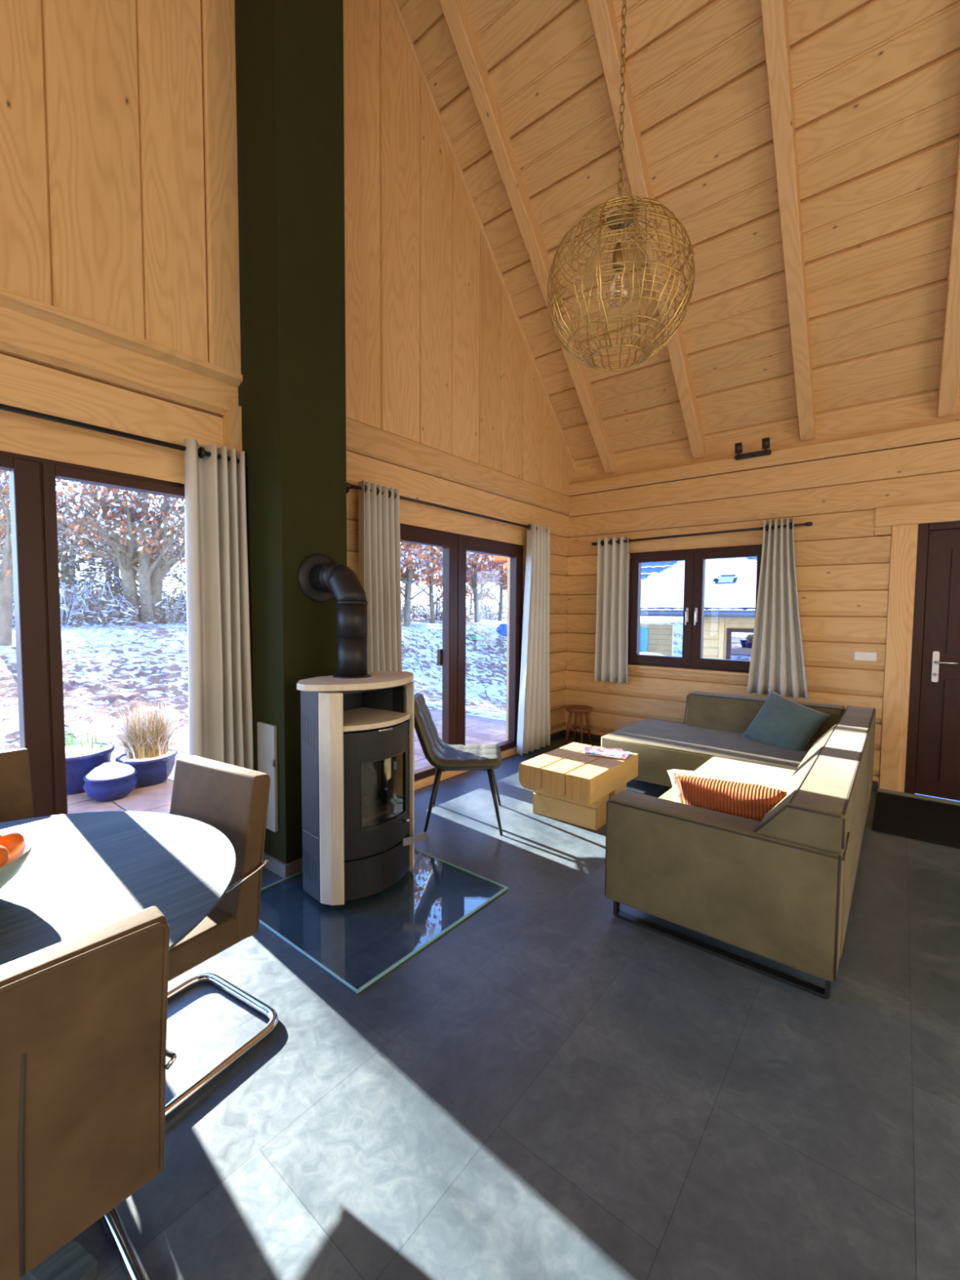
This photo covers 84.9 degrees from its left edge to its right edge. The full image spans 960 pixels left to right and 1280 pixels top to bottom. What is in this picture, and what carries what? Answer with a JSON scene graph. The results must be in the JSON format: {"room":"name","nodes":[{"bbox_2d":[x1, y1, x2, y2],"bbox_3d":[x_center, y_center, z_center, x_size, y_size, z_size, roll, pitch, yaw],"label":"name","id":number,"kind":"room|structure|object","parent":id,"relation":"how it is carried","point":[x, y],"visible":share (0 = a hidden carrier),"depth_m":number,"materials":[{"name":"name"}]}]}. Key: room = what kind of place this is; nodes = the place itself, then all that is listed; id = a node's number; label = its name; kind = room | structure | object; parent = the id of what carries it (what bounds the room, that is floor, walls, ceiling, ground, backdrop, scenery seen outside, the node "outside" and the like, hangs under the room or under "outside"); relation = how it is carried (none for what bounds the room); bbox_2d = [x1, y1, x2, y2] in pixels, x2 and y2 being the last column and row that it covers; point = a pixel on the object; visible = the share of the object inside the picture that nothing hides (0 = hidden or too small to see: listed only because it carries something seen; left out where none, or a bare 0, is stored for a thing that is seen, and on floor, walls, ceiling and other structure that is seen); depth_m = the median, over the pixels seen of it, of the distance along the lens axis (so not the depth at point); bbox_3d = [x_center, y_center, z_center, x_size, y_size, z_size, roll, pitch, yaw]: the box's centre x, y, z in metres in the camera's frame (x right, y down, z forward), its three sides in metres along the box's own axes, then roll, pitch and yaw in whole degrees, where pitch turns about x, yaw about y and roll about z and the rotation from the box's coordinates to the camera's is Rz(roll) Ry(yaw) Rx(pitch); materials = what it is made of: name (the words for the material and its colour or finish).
{"room":"living room","nodes":[
{"label":"living room","id":0,"kind":"room"},
{"bbox_2d":[0,0,574,740],"bbox_3d":[-1.644,-2.390,2.711,0.317,7.365,8.999,3,4,39],"label":"wall","id":1,"kind":"structure","parent":0,"point":[120,276],"depth_m":2.76,"materials":[{"name":"brown wood"}]},
{"bbox_2d":[0,450,184,817],"bbox_3d":[-2.636,0.266,1.630,0.105,2.092,3.670,3,4,39],"label":"patio door frame","id":2,"kind":"structure","parent":1,"relation":"in","point":[32,480],"depth_m":2.36,"materials":[{"name":"brown wood"}]},
{"bbox_2d":[0,403,246,466],"bbox_3d":[-2.567,-0.921,1.481,0.134,0.064,3.905,3,4,39],"label":"curtain rod","id":3,"kind":"object","parent":1,"relation":"attached to","point":[2,406],"visible":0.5,"depth_m":2.40,"materials":[{"name":"black metal"}]},
{"bbox_2d":[183,438,253,770],"bbox_3d":[-1.405,0.103,2.919,0.118,2.295,0.434,3,4,39],"label":"curtain","id":4,"kind":"object","parent":3,"relation":"hanging from","point":[220,729],"visible":0.77,"depth_m":2.86,"materials":[{"name":"white fabric"}]},
{"bbox_2d":[346,482,530,528],"bbox_3d":[-0.132,-1.084,4.507,0.132,0.064,2.580,3,4,39],"label":"curtain rod","id":5,"kind":"object","parent":1,"relation":"attached to","point":[348,486],"visible":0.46,"depth_m":4.22,"materials":[{"name":"black metal"}]},
{"bbox_2d":[358,480,402,671],"bbox_3d":[-0.707,0.058,3.783,0.118,2.300,0.389,3,4,39],"label":"curtain","id":6,"kind":"object","parent":5,"relation":"hanging from","point":[379,514],"visible":0.62,"depth_m":3.72,"materials":[{"name":"grey fabric"}]},
{"bbox_2d":[516,522,550,755],"bbox_3d":[0.550,-0.016,5.348,0.122,2.295,0.534,3,4,39],"label":"curtain","id":7,"kind":"object","parent":5,"relation":"hanging from","point":[534,706],"visible":0.99,"depth_m":5.31,"materials":[{"name":"grey fabric"}]},
{"bbox_2d":[400,523,523,781],"bbox_3d":[-0.246,0.109,4.632,0.132,2.072,2.050,3,4,39],"label":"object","id":8,"kind":"structure","parent":1,"relation":"in","point":[452,656],"depth_m":4.60,"materials":[{"name":"brown wood"}]},
{"bbox_2d":[413,746,516,790],"bbox_3d":[-0.431,1.168,4.520,0.208,0.068,2.535,3,4,39],"label":"trim","id":9,"kind":"structure","parent":1,"relation":"attached to","point":[419,784],"depth_m":4.52,"materials":[{"name":"brown wood"}]},
{"bbox_2d":[391,0,576,470],"bbox_3d":[-0.204,-3.961,4.316,0.028,4.457,4.578,3,4,39],"label":"trim","id":10,"kind":"structure","parent":1,"relation":"attached to","point":[396,6],"depth_m":4.51,"materials":[{"name":"brown wood"}]},
{"bbox_2d":[481,553,507,570],"bbox_3d":[0.425,-0.119,6.694,1.240,2.404,0.160,3,4,39],"label":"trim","id":11,"kind":"structure","parent":1,"relation":"attached to","point":[500,559],"depth_m":6.68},
{"bbox_2d":[550,729,565,741],"bbox_3d":[0.715,1.103,5.789,0.022,0.075,0.880,3,4,39],"label":"baseboard","id":12,"kind":"structure","parent":1,"relation":"attached to","point":[560,734],"depth_m":5.99,"materials":[{"name":"black wood"}]},
{"bbox_2d":[235,0,346,864],"bbox_3d":[-1.083,-2.323,2.962,0.483,7.200,0.415,3,4,39],"label":"chimney column","id":13,"kind":"structure","parent":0,"point":[290,53],"depth_m":2.83,"materials":[{"name":"green paint"}]},
{"bbox_2d":[257,721,278,832],"bbox_3d":[-1.178,0.755,2.904,0.182,0.588,0.028,3,4,39],"label":"access panel","id":14,"kind":"object","parent":13,"relation":"attached to","point":[266,732],"visible":0.77,"depth_m":2.87,"materials":[{"name":"metal"}]},
{"bbox_2d":[262,851,302,878],"bbox_3d":[-1.103,1.234,3.152,0.497,0.075,0.443,3,4,39],"label":"baseboard","id":15,"kind":"structure","parent":13,"relation":"attached to","point":[277,867],"depth_m":2.88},
{"bbox_2d":[74,736,959,1279],"bbox_3d":[0.871,1.512,0.846,6.920,0.200,8.950,3,4,39],"label":"floor","id":16,"kind":"structure","parent":0,"point":[555,1085],"depth_m":1.60,"materials":[{"name":"tile"}]},
{"bbox_2d":[0,748,34,822],"bbox_3d":[-1.733,0.890,1.756,0.624,0.904,0.489,3,4,39],"label":"dining chair","id":17,"kind":"object","parent":16,"relation":"on","point":[15,786],"visible":0.16,"depth_m":1.99,"materials":[{"name":"brown leather"}]},
{"bbox_2d":[0,906,177,1279],"bbox_3d":[-0.909,0.940,0.954,0.624,0.904,0.489,3,4,39],"label":"dining chair","id":18,"kind":"object","parent":16,"relation":"on","point":[83,1017],"visible":1,"depth_m":0.87,"materials":[{"name":"brown leather"}]},
{"bbox_2d":[0,811,236,1279],"bbox_3d":[-1.230,1.000,1.241,1.200,0.750,1.200,3,4,39],"label":"dining table","id":19,"kind":"object","parent":16,"relation":"on","point":[82,873],"visible":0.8,"depth_m":1.35,"materials":[{"name":"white wood"}]},
{"bbox_2d":[0,832,33,889],"bbox_3d":[-1.243,0.569,1.213,0.324,0.113,0.324,3,4,39],"label":"fruit bowl","id":20,"kind":"object","parent":19,"relation":"on","point":[14,864],"visible":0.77,"depth_m":1.24,"materials":[{"name":"ceramic"}]},
{"bbox_2d":[0,844,9,866],"bbox_3d":[-1.133,0.504,1.210,0.072,0.065,0.072,3,4,39],"label":"tangerine","id":21,"kind":"object","parent":20,"relation":"in","point":[4,852],"visible":0.91,"depth_m":1.21,"materials":[{"name":"orange food"}]},
{"bbox_2d":[0,831,24,857],"bbox_3d":[-1.159,0.502,1.281,0.071,0.064,0.071,-1,4,-30],"label":"tangerine","id":22,"kind":"object","parent":20,"relation":"in","point":[13,841],"visible":0.87,"depth_m":1.27,"materials":[{"name":"orange food"}]},
{"bbox_2d":[164,755,278,1119],"bbox_3d":[-1.039,0.900,1.676,0.489,0.904,0.624,2,4,31],"label":"dining chair","id":23,"kind":"object","parent":16,"relation":"on","point":[233,800],"visible":0.38,"depth_m":1.73,"materials":[{"name":"brown leather"}]},
{"bbox_2d":[259,848,508,993],"bbox_3d":[-0.539,1.295,2.667,0.978,0.012,0.977,3,4,39],"label":"plate","id":24,"kind":"object","parent":16,"relation":"on","point":[336,976],"visible":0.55,"depth_m":2.32,"materials":[{"name":"clear glass"}]},
{"bbox_2d":[296,553,426,905],"bbox_3d":[-0.654,0.395,2.806,0.639,1.732,0.623,-1,3,-23],"label":"wood stove","id":25,"kind":"object","parent":24,"relation":"on","point":[358,838],"visible":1,"depth_m":2.61,"materials":[{"name":"black metal"}]},
{"bbox_2d":[342,707,409,731],"bbox_3d":[-0.611,0.410,2.737,0.397,0.026,0.438,3,4,39],"label":"shelf","id":26,"kind":"object","parent":25,"relation":"attached to","point":[354,718],"depth_m":2.70,"materials":[{"name":"stone"}]},
{"bbox_2d":[413,693,502,835],"bbox_3d":[-0.162,0.821,3.652,0.638,0.864,0.548,0,3,1],"label":"lounge chair","id":27,"kind":"object","parent":16,"relation":"on","point":[442,756],"visible":0.91,"depth_m":3.47,"materials":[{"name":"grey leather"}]},
{"bbox_2d":[564,705,592,744],"bbox_3d":[1.080,0.941,5.756,0.294,0.412,0.294,3,4,39],"label":"wooden stool","id":28,"kind":"object","parent":16,"relation":"on","point":[581,709],"visible":0.97,"depth_m":5.73,"materials":[{"name":"brown wood"}]},
{"bbox_2d":[519,742,638,831],"bbox_3d":[0.722,1.050,3.776,0.546,0.402,0.770,3,4,39],"label":"coffee table","id":29,"kind":"object","parent":16,"relation":"on","point":[569,785],"visible":0.93,"depth_m":3.58,"materials":[{"name":"brown wood"}]},
{"bbox_2d":[584,746,622,755],"bbox_3d":[0.931,0.838,3.932,0.282,0.006,0.202,1,3,10],"label":"magazine","id":30,"kind":"object","parent":29,"relation":"on","point":[587,748],"visible":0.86,"depth_m":4.00,"materials":[{"name":"paper"}]},
{"bbox_2d":[586,747,631,759],"bbox_3d":[0.948,0.834,3.866,0.282,0.006,0.202,2,3,26],"label":"magazine","id":31,"kind":"object","parent":30,"relation":"on","point":[593,751],"visible":1,"depth_m":3.86,"materials":[{"name":"paper"}]},
{"bbox_2d":[600,691,875,999],"bbox_3d":[1.510,0.906,3.564,1.789,0.723,2.832,3,4,39],"label":"sofa","id":32,"kind":"object","parent":16,"relation":"on","point":[779,887],"visible":0.94,"depth_m":2.27,"materials":[{"name":"fabric"}]},
{"bbox_2d":[666,768,746,803],"bbox_3d":[1.182,0.792,2.611,0.463,0.264,0.240,2,4,32],"label":"cushion","id":33,"kind":"object","parent":32,"relation":"on","point":[677,795],"visible":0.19,"depth_m":2.62,"materials":[{"name":"white fabric"}]},
{"bbox_2d":[600,718,813,787],"bbox_3d":[1.918,0.962,4.251,1.570,0.307,0.995,3,4,39],"label":"cushion","id":34,"kind":"object","parent":32,"relation":"on","point":[661,746],"depth_m":4.09,"materials":[{"name":"fabric"}]},
{"bbox_2d":[658,756,795,801],"bbox_3d":[1.467,0.959,2.985,0.690,0.170,1.520,3,4,39],"label":"seat cushion","id":35,"kind":"object","parent":32,"relation":"on","point":[773,776],"depth_m":3.39,"materials":[{"name":"fabric"}]},
{"bbox_2d":[676,775,786,821],"bbox_3d":[1.173,0.791,2.448,0.472,0.294,0.209,2,4,33],"label":"cushion","id":36,"kind":"object","parent":32,"relation":"on","point":[749,801],"visible":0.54,"depth_m":2.37,"materials":[{"name":"orange fabric"}]},
{"bbox_2d":[740,690,829,751],"bbox_3d":[2.379,0.678,4.120,0.266,0.505,0.568,-1,3,-24],"label":"cushion","id":37,"kind":"object","parent":32,"relation":"on","point":[783,722],"visible":0.91,"depth_m":4.06,"materials":[{"name":"teal fabric"}]},
{"bbox_2d":[872,792,959,848],"bbox_3d":[3.399,1.278,3.502,1.220,0.013,0.930,3,4,39],"label":"doormat","id":38,"kind":"object","parent":16,"relation":"on","point":[928,821],"visible":1,"depth_m":3.68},
{"bbox_2d":[439,0,615,474],"bbox_3d":[0.085,-3.960,3.971,0.110,4.418,4.534,3,4,39],"label":"ceiling beam","id":39,"kind":"structure","parent":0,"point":[455,12],"depth_m":4.20,"materials":[{"name":"brown wood"}]},
{"bbox_2d":[586,0,705,458],"bbox_3d":[0.818,-3.923,3.383,0.110,4.418,4.534,3,4,39],"label":"beam","id":40,"kind":"structure","parent":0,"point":[604,21],"depth_m":3.79,"materials":[{"name":"brown wood"}]},
{"bbox_2d":[395,0,959,467],"bbox_3d":[0.902,-3.810,0.529,7.100,4.865,9.740,3,4,39],"label":"ceiling","id":41,"kind":"structure","parent":0,"point":[876,83],"depth_m":3.76,"materials":[{"name":"brown wood"}]},
{"bbox_2d":[546,0,694,371],"bbox_3d":[0.546,-3.152,1.923,0.546,4.131,0.547,1,3,8],"label":"pendant lamp","id":42,"kind":"object","parent":41,"relation":"hanging from","point":[620,220],"visible":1,"depth_m":1.96,"materials":[{"name":"gold metal"}]},
{"bbox_2d":[613,221,624,271],"bbox_3d":[0.534,-1.513,2.013,0.044,0.173,0.044,3,4,39],"label":"socket","id":43,"kind":"object","parent":42,"relation":"attached to","point":[617,255],"depth_m":2.00,"materials":[{"name":"gold metal"}]},
{"bbox_2d":[564,396,959,792],"bbox_3d":[3.721,-0.322,4.106,6.700,3.161,0.364,3,4,39],"label":"wall","id":44,"kind":"structure","parent":0,"point":[865,483],"depth_m":4.54,"materials":[{"name":"brown wood"}]},
{"bbox_2d":[627,664,748,676],"bbox_3d":[2.092,0.303,5.213,1.365,0.031,0.030,3,4,39],"label":"trim","id":45,"kind":"structure","parent":44,"relation":"attached to","point":[713,672],"depth_m":5.20,"materials":[{"name":"brown wood"}]},
{"bbox_2d":[627,544,762,672],"bbox_3d":[2.111,-0.307,5.198,1.325,1.185,0.152,3,4,39],"label":"window","id":46,"kind":"structure","parent":44,"relation":"in","point":[695,559],"depth_m":5.20,"materials":[{"name":"brown wood"}]},
{"bbox_2d":[591,521,812,545],"bbox_3d":[2.049,-1.018,5.123,2.045,0.078,0.122,3,4,39],"label":"curtain rod","id":47,"kind":"object","parent":44,"relation":"attached to","point":[809,523],"visible":0.76,"depth_m":4.97,"materials":[{"name":"black metal"}]},
{"bbox_2d":[594,535,630,684],"bbox_3d":[1.429,-0.319,5.603,0.385,1.545,0.108,3,4,39],"label":"curtain","id":48,"kind":"object","parent":47,"relation":"hanging from","point":[611,663],"visible":1,"depth_m":5.60,"materials":[{"name":"grey fabric"}]},
{"bbox_2d":[746,517,808,699],"bbox_3d":[2.647,-0.281,4.621,0.478,1.555,0.106,3,4,39],"label":"curtain","id":49,"kind":"object","parent":47,"relation":"hanging from","point":[777,665],"visible":0.99,"depth_m":4.63,"materials":[{"name":"grey fabric"}]},
{"bbox_2d":[565,729,878,791],"bbox_3d":[3.528,1.216,4.106,6.480,0.075,0.022,3,4,39],"label":"baseboard","id":50,"kind":"structure","parent":44,"relation":"attached to","point":[597,738],"depth_m":5.90,"materials":[{"name":"black wood"}]},
{"bbox_2d":[734,437,771,460],"bbox_3d":[2.462,-1.736,4.749,0.300,0.146,0.092,3,4,39],"label":"bar","id":51,"kind":"object","parent":44,"relation":"attached to","point":[765,442],"visible":1,"depth_m":4.76,"materials":[{"name":"black metal"}]},
{"bbox_2d":[853,651,876,661],"bbox_3d":[3.183,0.137,4.334,0.152,0.072,0.015,3,4,39],"label":"light switch","id":52,"kind":"object","parent":44,"relation":"attached to","point":[866,656],"visible":1,"depth_m":4.33,"materials":[{"name":"white plastic"}]},
{"bbox_2d":[877,787,959,805],"bbox_3d":[3.734,1.253,3.934,1.200,0.022,0.035,3,4,39],"label":"trim","id":53,"kind":"structure","parent":44,"relation":"attached to","point":[906,794],"depth_m":4.13,"materials":[{"name":"grey metal"}]},
{"bbox_2d":[904,521,959,800],"bbox_3d":[3.824,0.189,3.858,1.025,2.156,0.130,3,4,39],"label":"door","id":54,"kind":"structure","parent":44,"relation":"in","point":[932,765],"depth_m":4.09,"materials":[{"name":"brown wood"}]},
{"bbox_2d":[760,0,815,440],"bbox_3d":[1.534,-3.886,2.808,0.110,4.418,4.534,3,4,39],"label":"beam","id":55,"kind":"structure","parent":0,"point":[774,12],"depth_m":3.53,"materials":[{"name":"brown wood"}]},
{"bbox_2d":[937,131,959,417],"bbox_3d":[2.251,-3.849,2.233,0.110,4.418,4.534,3,4,39],"label":"beam","id":56,"kind":"structure","parent":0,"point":[949,375],"depth_m":3.67,"materials":[{"name":"brown wood"}]},
{"label":"outside","id":57,"kind":"structure","parent":0,"visible":0},
{"bbox_3d":[13.367,1.894,10.622,14.240,0.050,21.600,3,4,39],"label":"ground","id":58,"kind":"structure","parent":57,"visible":0},
{"bbox_2d":[640,556,756,660],"bbox_3d":[6.830,-1.136,14.103,12.023,5.526,4.006,3,4,39],"label":"house","id":59,"kind":"structure","parent":58,"relation":"on","point":[728,634],"depth_m":13.18,"materials":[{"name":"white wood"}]},
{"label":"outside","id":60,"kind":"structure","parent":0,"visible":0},
{"bbox_2d":[0,611,683,762],"bbox_3d":[-2.149,-0.935,39.159,45.860,2.379,71.600,3,4,39],"label":"ground","id":61,"kind":"structure","parent":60,"point":[108,668],"depth_m":9.38,"materials":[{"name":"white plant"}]},
{"bbox_2d":[0,470,71,554],"bbox_3d":[-18.659,-4.301,19.467,5.553,7.034,6.733,3,4,39],"label":"tree","id":62,"kind":"object","parent":61,"relation":"on","point":[3,472],"visible":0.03,"depth_m":19.71,"materials":[{"name":"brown plant"}]},
{"bbox_2d":[0,472,79,645],"bbox_3d":[-7.970,-2.091,8.961,2.507,4.554,1.788,3,4,39],"label":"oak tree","id":63,"kind":"object","parent":61,"relation":"on","point":[6,590],"visible":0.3,"depth_m":8.99,"materials":[{"name":"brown plant"}]},
{"bbox_2d":[0,470,84,556],"bbox_3d":[-19.888,-4.670,22.633,5.793,7.338,7.023,-1,4,-29],"label":"tree","id":64,"kind":"object","parent":61,"relation":"on","point":[0,470],"visible":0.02,"depth_m":22.20,"materials":[{"name":"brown plant"}]},
{"bbox_2d":[12,591,72,626],"bbox_3d":[-12.174,-0.824,12.963,3.521,1.345,3.537,2,4,33],"label":"bush","id":65,"kind":"object","parent":61,"relation":"on","point":[13,592],"visible":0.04,"depth_m":12.99,"materials":[{"name":"grey plant"}]},
{"bbox_2d":[0,475,105,585],"bbox_3d":[-16.212,-4.504,21.148,5.776,7.317,7.003,1,3,8],"label":"tree","id":66,"kind":"object","parent":61,"relation":"on","point":[6,479],"visible":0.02,"depth_m":21.14,"materials":[{"name":"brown plant"}]},
{"bbox_2d":[13,488,126,622],"bbox_3d":[-12.665,-2.410,16.019,4.358,4.335,4.321,3,4,39],"label":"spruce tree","id":67,"kind":"object","parent":61,"relation":"on","point":[65,575],"visible":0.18,"depth_m":16.01,"materials":[{"name":"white plant"}]},
{"bbox_2d":[12,582,137,627],"bbox_3d":[-10.895,-0.841,13.566,3.537,1.345,3.521,3,4,39],"label":"bush","id":68,"kind":"object","parent":61,"relation":"on","point":[64,606],"visible":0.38,"depth_m":13.69,"materials":[{"name":"grey plant"}]},
{"bbox_2d":[13,578,166,626],"bbox_3d":[-11.237,-0.998,15.125,3.891,1.480,3.873,2,3,23],"label":"bush","id":69,"kind":"object","parent":61,"relation":"on","point":[95,621],"visible":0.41,"depth_m":14.82,"materials":[{"name":"grey plant"}]},
{"bbox_2d":[1,479,185,624],"bbox_3d":[-10.039,-3.932,15.622,5.702,7.096,6.225,2,4,32],"label":"oak tree","id":70,"kind":"object","parent":61,"relation":"on","point":[150,544],"visible":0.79,"depth_m":14.99,"materials":[{"name":"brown plant"}]},
{"bbox_2d":[72,516,141,612],"bbox_3d":[-13.028,-2.865,18.825,3.685,4.788,3.819,3,4,39],"label":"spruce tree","id":71,"kind":"object","parent":61,"relation":"on","point":[116,568],"visible":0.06,"depth_m":18.43,"materials":[{"name":"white plant"}]},
{"bbox_2d":[56,488,158,591],"bbox_3d":[-17.273,-4.598,24.780,5.541,7.019,6.718,0,3,-13],"label":"tree","id":72,"kind":"object","parent":61,"relation":"on","point":[153,497],"visible":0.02,"depth_m":24.62,"materials":[{"name":"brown plant"}]},
{"bbox_2d":[60,573,173,623],"bbox_3d":[-12.535,-1.257,17.174,4.599,1.748,4.578,1,3,7],"label":"bush","id":73,"kind":"object","parent":61,"relation":"on","point":[80,582],"visible":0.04,"depth_m":16.71,"materials":[{"name":"plant"}]},
{"bbox_2d":[97,487,183,586],"bbox_3d":[-19.157,-4.823,30.094,5.320,6.740,6.451,0,3,-9],"label":"tree","id":74,"kind":"object","parent":61,"relation":"on","point":[100,487],"visible":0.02,"depth_m":28.85,"materials":[{"name":"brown plant"}]},
{"bbox_2d":[107,586,186,624],"bbox_3d":[-10.173,-1.047,17.081,3.537,1.345,3.521,0,3,1],"label":"bush","id":75,"kind":"object","parent":61,"relation":"on","point":[165,607],"visible":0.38,"depth_m":16.78,"materials":[{"name":"grey plant"}]},
{"bbox_2d":[135,500,186,586],"bbox_3d":[-12.794,-4.444,23.339,6.729,7.030,5.550,2,3,20],"label":"tree","id":76,"kind":"object","parent":61,"relation":"on","point":[180,500],"visible":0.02,"depth_m":23.67,"materials":[{"name":"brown plant"}]},
{"bbox_2d":[137,586,186,622],"bbox_3d":[-10.164,-1.180,18.332,3.873,1.480,3.891,2,4,28],"label":"bush","id":77,"kind":"object","parent":61,"relation":"on","point":[181,591],"visible":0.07,"depth_m":17.53,"materials":[{"name":"grey plant"}]},
{"bbox_2d":[161,535,186,620],"bbox_3d":[-10.416,-2.654,18.872,3.050,4.328,3.105,3,4,39],"label":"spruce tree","id":78,"kind":"object","parent":61,"relation":"on","point":[173,571],"visible":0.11,"depth_m":18.47,"materials":[{"name":"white plant"}]},
{"bbox_2d":[66,709,506,813],"bbox_3d":[-2.338,1.330,4.423,2.470,0.036,8.310,3,4,39],"label":"paving","id":79,"kind":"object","parent":61,"relation":"on","point":[481,731],"visible":0.09,"depth_m":4.56,"materials":[{"name":"stone"}]},
{"bbox_2d":[65,728,115,795],"bbox_3d":[-3.513,1.034,4.563,0.562,0.526,0.562,-2,4,-33],"label":"flower pot","id":80,"kind":"object","parent":79,"relation":"on","point":[82,758],"visible":0.59,"depth_m":4.44,"materials":[{"name":"blue ceramic"}]},
{"bbox_2d":[83,762,137,801],"bbox_3d":[-3.072,1.164,4.369,0.376,0.294,0.376,-2,4,-39],"label":"flower pot","id":81,"kind":"object","parent":79,"relation":"on","point":[108,781],"visible":1,"depth_m":4.26,"materials":[{"name":"blue ceramic"}]},
{"bbox_2d":[83,702,188,786],"bbox_3d":[-3.015,0.923,4.785,1.000,0.729,0.986,-2,4,-43],"label":"flower pot","id":82,"kind":"object","parent":79,"relation":"on","point":[146,741],"visible":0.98,"depth_m":4.64,"materials":[{"name":"blue ceramic"}]},
{"bbox_2d":[400,597,435,622],"bbox_3d":[-3.647,-1.282,22.593,3.521,1.345,3.537,1,3,3],"label":"bush","id":83,"kind":"object","parent":61,"relation":"on","point":[414,606],"visible":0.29,"depth_m":22.45,"materials":[{"name":"white plant"}]},
{"bbox_2d":[400,542,436,588],"bbox_3d":[-4.791,-6.176,24.102,9.002,10.668,8.447,2,3,22],"label":"oak tree","id":84,"kind":"object","parent":61,"relation":"on","point":[400,542],"visible":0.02,"depth_m":24.17,"materials":[{"name":"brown plant"}]},
{"bbox_2d":[402,591,474,622],"bbox_3d":[-2.155,-1.531,25.229,4.226,1.614,4.245,0,3,-4],"label":"bush","id":85,"kind":"object","parent":61,"relation":"on","point":[437,612],"visible":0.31,"depth_m":24.94,"materials":[{"name":"white plant"}]},
{"bbox_2d":[400,542,481,626],"bbox_3d":[-2.620,-4.871,18.222,7.039,8.890,7.502,1,3,10],"label":"oak tree","id":86,"kind":"object","parent":61,"relation":"on","point":[411,553],"visible":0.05,"depth_m":17.42,"materials":[{"name":"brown plant"}]},
{"bbox_2d":[400,544,496,623],"bbox_3d":[-2.457,-4.770,19.070,5.663,8.548,6.849,1,3,11],"label":"oak tree","id":87,"kind":"object","parent":61,"relation":"on","point":[472,569],"visible":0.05,"depth_m":20.05,"materials":[{"name":"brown plant"}]},
{"bbox_2d":[414,549,491,599],"bbox_3d":[-2.186,-6.214,28.548,6.795,10.257,8.219,0,3,1],"label":"oak tree","id":88,"kind":"object","parent":61,"relation":"on","point":[437,584],"visible":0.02,"depth_m":28.52,"materials":[{"name":"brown plant"}]},
{"bbox_2d":[440,547,507,622],"bbox_3d":[-0.303,-5.113,22.400,7.502,8.890,7.039,-2,4,-41],"label":"oak tree","id":89,"kind":"object","parent":61,"relation":"on","point":[499,572],"visible":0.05,"depth_m":22.88,"materials":[{"name":"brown plant"}]},
{"bbox_2d":[470,635,483,639],"bbox_3d":[-0.159,-0.080,18.075,0.600,0.120,0.444,3,4,39],"label":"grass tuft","id":90,"kind":"object","parent":61,"relation":"on","point":[473,637],"visible":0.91,"depth_m":17.90,"materials":[{"name":"green plant"}]},
{"bbox_2d":[466,582,489,613],"bbox_3d":[-1.028,-5.381,49.539,4.766,6.037,5.778,0,3,1],"label":"tree","id":91,"kind":"object","parent":61,"relation":"on","point":[470,597],"visible":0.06,"depth_m":49.61,"materials":[{"name":"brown plant"}]},
{"bbox_2d":[466,555,499,615],"bbox_3d":[-0.604,-7.234,35.105,9.150,11.557,9.752,-3,4,-44],"label":"oak tree","id":92,"kind":"object","parent":61,"relation":"on","point":[479,584],"visible":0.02,"depth_m":35.07,"materials":[{"name":"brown plant"}]},
{"bbox_2d":[466,596,506,620],"bbox_3d":[0.458,-1.585,27.676,3.891,1.480,3.873,-1,3,-25],"label":"bush","id":93,"kind":"object","parent":61,"relation":"on","point":[489,614],"visible":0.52,"depth_m":27.46,"materials":[{"name":"white plant"}]},
{"bbox_2d":[466,553,507,621],"bbox_3d":[1.615,-5.390,26.704,5.946,8.975,7.192,1,3,4],"label":"oak tree","id":94,"kind":"object","parent":61,"relation":"on","point":[501,588],"visible":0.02,"depth_m":25.88,"materials":[{"name":"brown plant"}]},
{"bbox_2d":[496,623,506,635],"bbox_3d":[0.909,-0.409,19.705,0.640,0.420,0.606,3,4,39],"label":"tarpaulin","id":95,"kind":"object","parent":61,"relation":"on","point":[501,629],"visible":0.62,"depth_m":19.48,"materials":[{"name":"blue plastic"}]},
{"bbox_2d":[639,652,664,655],"bbox_3d":[5.505,1.396,17.312,3.000,2.000,2.000,3,4,39],"label":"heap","id":96,"kind":"object","parent":61,"relation":"on","point":[640,653],"visible":0.12,"depth_m":17.02,"materials":[{"name":"white snow"}]},
{"bbox_2d":[639,623,673,656],"bbox_3d":[6.221,-0.265,21.857,3.600,2.932,1.549,3,4,39],"label":"shed","id":97,"kind":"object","parent":61,"relation":"on","point":[654,637],"visible":0.25,"depth_m":21.09,"materials":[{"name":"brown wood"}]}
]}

